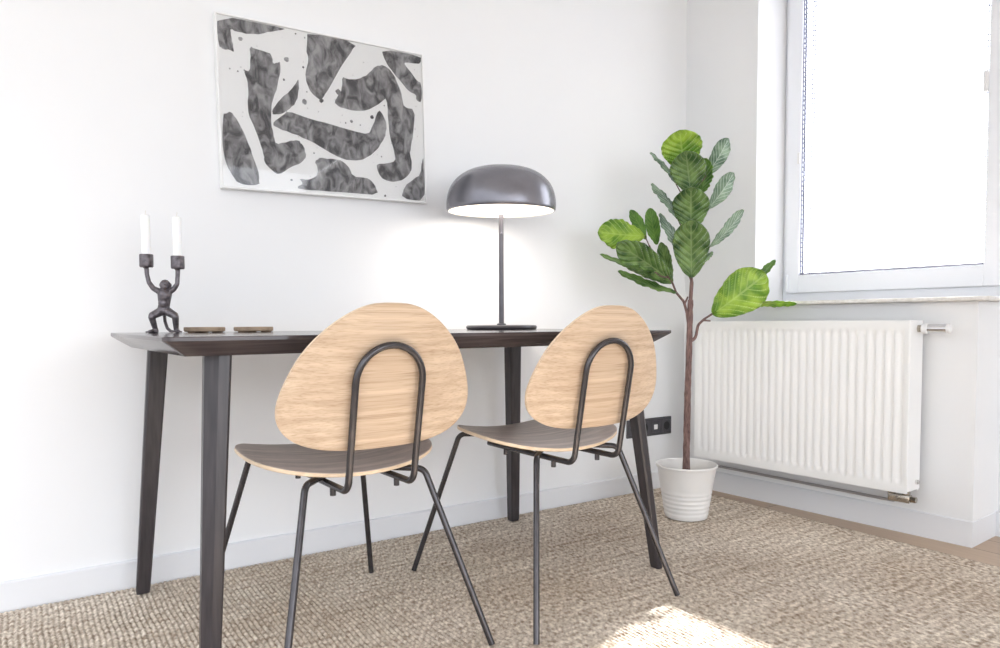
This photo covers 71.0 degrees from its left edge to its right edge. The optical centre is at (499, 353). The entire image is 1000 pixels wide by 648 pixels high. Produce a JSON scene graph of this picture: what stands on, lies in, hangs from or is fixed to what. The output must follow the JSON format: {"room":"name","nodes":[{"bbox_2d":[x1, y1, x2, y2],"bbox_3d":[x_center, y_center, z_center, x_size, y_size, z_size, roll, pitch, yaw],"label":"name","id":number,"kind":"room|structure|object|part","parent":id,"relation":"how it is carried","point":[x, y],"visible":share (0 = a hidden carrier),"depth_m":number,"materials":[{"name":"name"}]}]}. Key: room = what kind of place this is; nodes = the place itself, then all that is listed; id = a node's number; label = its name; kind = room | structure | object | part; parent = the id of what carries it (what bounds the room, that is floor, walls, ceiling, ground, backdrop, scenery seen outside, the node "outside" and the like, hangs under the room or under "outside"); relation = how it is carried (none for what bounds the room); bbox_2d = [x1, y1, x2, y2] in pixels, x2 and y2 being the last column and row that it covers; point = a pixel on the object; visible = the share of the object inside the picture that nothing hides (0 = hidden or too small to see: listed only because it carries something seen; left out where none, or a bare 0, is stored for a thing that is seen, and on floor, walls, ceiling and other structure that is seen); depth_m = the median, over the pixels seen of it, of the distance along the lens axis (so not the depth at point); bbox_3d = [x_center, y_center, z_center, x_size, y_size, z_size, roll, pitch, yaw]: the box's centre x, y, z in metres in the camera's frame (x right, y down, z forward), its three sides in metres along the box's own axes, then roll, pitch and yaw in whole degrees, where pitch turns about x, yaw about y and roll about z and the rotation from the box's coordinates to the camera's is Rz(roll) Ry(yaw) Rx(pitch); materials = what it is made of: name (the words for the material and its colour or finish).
{"room":"dining room","nodes":[
{"label":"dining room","id":0,"kind":"room"},
{"bbox_2d":[0,0,686,581],"bbox_3d":[-0.786,-0.638,2.330,4.500,2.629,0.200,-2,3,-34],"label":"wall","id":1,"kind":"structure","parent":0,"point":[108,113],"depth_m":2.25,"materials":[{"name":"paint"}]},
{"bbox_2d":[212,11,426,203],"bbox_3d":[-0.569,-0.786,2.329,0.704,0.526,0.030,-3,4,-33],"label":"framed picture","id":2,"kind":"object","parent":1,"relation":"attached to","point":[300,111],"visible":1,"depth_m":2.30,"materials":[{"name":"white paper"}]},
{"bbox_2d":[0,471,660,612],"bbox_3d":[-0.851,0.642,2.214,4.195,0.083,0.012,-2,3,-34],"label":"baseboard","id":3,"kind":"structure","parent":1,"relation":"attached to","point":[15,594],"depth_m":2.30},
{"bbox_2d":[626,416,670,438],"bbox_3d":[0.688,0.340,3.225,0.282,0.082,0.016,-2,3,-34],"label":"wall socket","id":4,"kind":"object","parent":1,"relation":"attached to","point":[657,425],"visible":0.71,"depth_m":3.24,"materials":[{"name":"plastic"}]},
{"bbox_2d":[664,421,669,428],"bbox_3d":[0.779,0.337,3.279,0.038,0.038,0.002,-2,3,-34],"label":"socket hole","id":5,"kind":"object","parent":4,"relation":"on","point":[666,423],"depth_m":3.28,"materials":[{"name":"black plastic"}]},
{"bbox_2d":[683,0,999,521],"bbox_3d":[3.130,-0.575,0.649,0.340,2.629,7.050,-2,3,-37],"label":"wall","id":6,"kind":"structure","parent":0,"point":[737,49],"depth_m":3.02,"materials":[{"name":"paint"}]},
{"bbox_2d":[694,320,951,503],"bbox_3d":[1.196,0.203,2.824,0.138,0.668,1.100,-2,3,-37],"label":"radiator","id":7,"kind":"object","parent":6,"relation":"attached to","point":[837,401],"visible":1,"depth_m":2.69,"materials":[{"name":"metal"}]},
{"bbox_2d":[697,320,922,321],"bbox_3d":[1.186,-0.123,2.802,0.104,0.013,0.887,-2,3,-37],"label":"grille","id":8,"kind":"object","parent":7,"relation":"attached to","point":[848,320],"depth_m":2.58,"materials":[{"name":"white metal"}]},
{"bbox_3d":[1.454,0.185,2.457,0.100,0.598,0.010,-2,3,-34],"label":"panel","id":9,"kind":"part","parent":7,"relation":"part of","materials":[{"name":"metal"}]},
{"bbox_2d":[713,471,999,547],"bbox_3d":[3.069,0.694,0.688,0.225,0.091,6.900,-2,3,-37],"label":"baseboard","id":10,"kind":"structure","parent":6,"relation":"attached to","point":[961,532],"depth_m":2.68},
{"bbox_2d":[783,0,999,304],"bbox_3d":[1.472,-0.925,2.728,0.340,1.464,0.892,-2,3,-37],"label":"window","id":11,"kind":"structure","parent":6,"relation":"in","point":[968,282],"depth_m":2.81,"materials":[{"name":"white plastic"}]},
{"bbox_3d":[1.448,-0.201,2.740,0.275,0.015,0.892,-2,3,-37],"label":"sill","id":12,"kind":"part","parent":11,"relation":"part of","materials":[{"name":"stone"}]},
{"bbox_2d":[797,0,990,274],"bbox_3d":[1.531,-0.947,2.788,0.043,1.227,0.715,-2,3,-38],"label":"blind","id":13,"kind":"object","parent":11,"relation":"attached to","point":[985,76],"visible":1,"depth_m":2.81,"materials":[{"name":"grey"}]},
{"bbox_3d":[1.329,-0.947,3.066,0.024,1.198,0.003,-2,3,-37],"label":"ladder cord","id":14,"kind":"part","parent":13,"relation":"part of","materials":[{"name":"white fabric"}]},
{"bbox_3d":[1.339,-0.948,3.036,0.002,1.193,0.002,-1,3,-7],"label":"pull cord","id":15,"kind":"part","parent":13,"relation":"part of","materials":[{"name":"white fabric"}]},
{"bbox_3d":[1.354,-0.946,3.033,0.025,1.198,0.003,-2,3,-37],"label":"ladder cord","id":16,"kind":"part","parent":13,"relation":"part of","materials":[{"name":"white fabric"}]},
{"bbox_3d":[1.542,-0.338,2.818,0.019,0.007,0.701,-2,3,-37],"label":"rail","id":17,"kind":"part","parent":13,"relation":"part of","materials":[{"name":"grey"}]},
{"bbox_3d":[1.751,-0.924,2.514,0.024,1.198,0.003,-2,3,-37],"label":"ladder cord","id":18,"kind":"part","parent":13,"relation":"part of","materials":[{"name":"white fabric"}]},
{"bbox_2d":[712,490,999,566],"bbox_3d":[1.298,0.848,-0.603,4.650,0.091,7.500,-2,3,-34],"label":"floor","id":19,"kind":"structure","parent":0,"point":[987,552],"depth_m":2.52,"materials":[{"name":"brown wood"}]},
{"bbox_2d":[0,488,999,647],"bbox_3d":[0.197,0.715,1.321,3.250,0.010,2.630,-2,3,-34],"label":"rug","id":20,"kind":"object","parent":19,"relation":"on","point":[745,575],"visible":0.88,"depth_m":1.99,"materials":[{"name":"carpet"}]},
{"bbox_2d":[225,302,494,647],"bbox_3d":[-0.409,0.288,1.749,0.524,0.813,0.631,-2,3,-37],"label":"dining chair","id":21,"kind":"object","parent":20,"relation":"on","point":[368,395],"visible":0.99,"depth_m":1.52,"materials":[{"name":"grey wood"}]},
{"bbox_3d":[-0.637,0.469,1.826,0.321,0.444,0.042,0,3,7],"label":"leg","id":22,"kind":"part","parent":21,"relation":"part of","materials":[{"name":"black metal"}]},
{"bbox_3d":[-0.412,0.491,1.517,0.038,0.428,0.333,0,3,10],"label":"leg","id":23,"kind":"part","parent":21,"relation":"part of","materials":[{"name":"black metal"}]},
{"bbox_3d":[-0.410,0.245,1.748,0.471,0.054,0.366,-2,3,-37],"label":"seat","id":24,"kind":"part","parent":21,"relation":"part of","materials":[{"name":"grey wood"}]},
{"bbox_3d":[-0.409,0.461,1.996,0.042,0.444,0.321,0,3,9],"label":"leg","id":25,"kind":"part","parent":21,"relation":"part of","materials":[{"name":"black metal"}]},
{"bbox_3d":[-0.355,0.133,1.669,0.176,0.332,0.446,-2,3,-37],"label":"frame","id":26,"kind":"part","parent":21,"relation":"part of","materials":[{"name":"black metal"}]},
{"bbox_3d":[-0.248,0.051,1.520,0.466,0.319,0.086,-2,3,-37],"label":"backrest","id":27,"kind":"part","parent":21,"relation":"part of","materials":[{"name":"brown wood"}]},
{"bbox_3d":[-0.177,0.482,1.692,0.333,0.428,0.038,0,3,7],"label":"leg","id":28,"kind":"part","parent":21,"relation":"part of","materials":[{"name":"black metal"}]},
{"bbox_2d":[111,329,670,647],"bbox_3d":[-0.269,0.306,2.084,1.490,0.742,0.812,-2,3,-34],"label":"desk","id":29,"kind":"object","parent":20,"relation":"on","point":[216,350],"visible":0.79,"depth_m":1.57,"materials":[{"name":"brown wood"}]},
{"bbox_3d":[-0.982,0.333,1.983,0.113,0.702,0.064,0,3,11],"label":"leg","id":30,"kind":"part","parent":29,"relation":"part of","materials":[{"name":"black wood"}]},
{"bbox_2d":[139,254,184,332],"bbox_3d":[-0.895,-0.157,1.866,0.114,0.209,0.052,0,3,-6],"label":"candle holder","id":31,"kind":"object","parent":29,"relation":"on","point":[164,293],"visible":0.98,"depth_m":1.85,"materials":[{"name":"metal"}]},
{"bbox_2d":[141,210,150,253],"bbox_3d":[-0.935,-0.310,1.849,0.022,0.133,0.022,-2,3,-34],"label":"candle","id":32,"kind":"object","parent":31,"relation":"on","point":[145,218],"visible":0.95,"depth_m":1.84,"materials":[{"name":"white wax"}]},
{"bbox_2d":[139,254,153,267],"bbox_3d":[-0.935,-0.244,1.853,0.034,0.034,0.034,0,3,-6],"label":"candle cup","id":33,"kind":"object","parent":31,"relation":"on","point":[145,260],"depth_m":1.84,"materials":[{"name":"metal"}]},
{"bbox_2d":[172,214,181,255],"bbox_3d":[-0.856,-0.306,1.857,0.022,0.133,0.022,-2,3,-34],"label":"candle","id":34,"kind":"object","parent":31,"relation":"on","point":[176,220],"visible":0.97,"depth_m":1.85,"materials":[{"name":"white wax"}]},
{"bbox_2d":[170,256,184,268],"bbox_3d":[-0.856,-0.241,1.860,0.034,0.034,0.034,0,3,-6],"label":"candle cup","id":35,"kind":"object","parent":31,"relation":"on","point":[177,262],"depth_m":1.85,"materials":[{"name":"metal"}]},
{"bbox_2d":[183,327,224,332],"bbox_3d":[-0.820,-0.065,1.946,0.107,0.015,0.107,-2,3,-34],"label":"coaster","id":36,"kind":"object","parent":29,"relation":"on","point":[186,329],"visible":0.98,"depth_m":1.90,"materials":[{"name":"brown wood"}]},
{"bbox_3d":[-0.596,0.355,1.466,0.082,0.702,0.089,-2,3,-34],"label":"leg","id":37,"kind":"part","parent":29,"relation":"part of","materials":[{"name":"black wood"}]},
{"bbox_2d":[234,327,272,331],"bbox_3d":[-0.705,-0.068,2.006,0.107,0.015,0.107,-2,3,-34],"label":"coaster","id":38,"kind":"object","parent":29,"relation":"on","point":[239,329],"visible":0.99,"depth_m":1.96,"materials":[{"name":"brown wood"}]},
{"bbox_2d":[446,164,555,329],"bbox_3d":[0.004,-0.366,2.450,0.382,0.567,0.382,-2,3,-34],"label":"table lamp","id":39,"kind":"object","parent":29,"relation":"on","point":[501,191],"visible":1,"depth_m":2.32,"materials":[{"name":"metal"}]},
{"bbox_3d":[0.004,-0.570,2.441,0.382,0.160,0.382,-2,3,-34],"label":"lamp shade","id":40,"kind":"part","parent":39,"relation":"part of","materials":[{"name":"grey metal"}]},
{"bbox_2d":[452,204,550,213],"bbox_3d":[0.004,-0.512,2.444,0.364,0.022,0.364,-2,3,-34],"label":"diffuser","id":41,"kind":"object","parent":39,"relation":"attached to","point":[456,208],"depth_m":2.46,"materials":[{"name":"white"}]},
{"bbox_3d":[0.049,0.299,2.671,0.078,0.702,0.092,-2,3,-34],"label":"leg","id":42,"kind":"part","parent":29,"relation":"part of","materials":[{"name":"black wood"}]},
{"bbox_3d":[0.439,0.320,2.188,0.139,0.702,0.064,0,3,-5],"label":"leg","id":43,"kind":"part","parent":29,"relation":"part of","materials":[{"name":"black wood"}]},
{"bbox_2d":[411,305,679,644],"bbox_3d":[0.110,0.273,2.050,0.524,0.813,0.631,-2,3,-36],"label":"dining chair","id":44,"kind":"object","parent":20,"relation":"on","point":[598,373],"visible":1,"depth_m":1.82,"materials":[{"name":"brown wood"}]},
{"bbox_3d":[-0.118,0.454,2.129,0.321,0.444,0.042,0,3,8],"label":"leg","id":45,"kind":"part","parent":44,"relation":"part of","materials":[{"name":"black metal"}]},
{"bbox_3d":[0.109,0.230,2.049,0.471,0.054,0.366,-2,3,-36],"label":"seat","id":46,"kind":"part","parent":44,"relation":"part of","materials":[{"name":"grey wood"}]},
{"bbox_3d":[0.114,0.476,1.815,0.242,0.428,0.234,-2,3,-36],"label":"leg","id":47,"kind":"part","parent":44,"relation":"part of","materials":[{"name":"metal"}]},
{"bbox_3d":[0.163,0.118,1.969,0.176,0.332,0.446,-2,3,-36],"label":"frame","id":48,"kind":"part","parent":44,"relation":"part of","materials":[{"name":"black metal"}]},
{"bbox_3d":[0.269,0.035,1.820,0.466,0.319,0.086,-2,3,-36],"label":"backrest","id":49,"kind":"part","parent":44,"relation":"part of","materials":[{"name":"brown wood"}]},
{"bbox_3d":[0.341,0.467,1.990,0.333,0.428,0.038,0,3,7],"label":"leg","id":50,"kind":"part","parent":44,"relation":"part of","materials":[{"name":"black metal"}]},
{"bbox_2d":[656,458,717,521],"bbox_3d":[0.735,0.539,2.764,0.238,0.210,0.238,-2,3,-34],"label":"plant pot","id":51,"kind":"object","parent":20,"relation":"on","point":[686,494],"visible":0.99,"depth_m":2.69,"materials":[{"name":"ceramic"}]},
{"bbox_3d":[0.735,0.510,2.763,0.198,0.012,0.198,-2,3,-34],"label":"potting soil","id":52,"kind":"object","parent":51,"relation":"in","visible":0},
{"bbox_2d":[597,130,796,469],"bbox_3d":[0.779,-0.183,2.752,0.788,1.373,0.206,0,3,6],"label":"fiddle leaf fig","id":53,"kind":"object","parent":52,"relation":"in","point":[745,290],"visible":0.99,"depth_m":2.72,"materials":[{"name":"green plant"}]}
]}

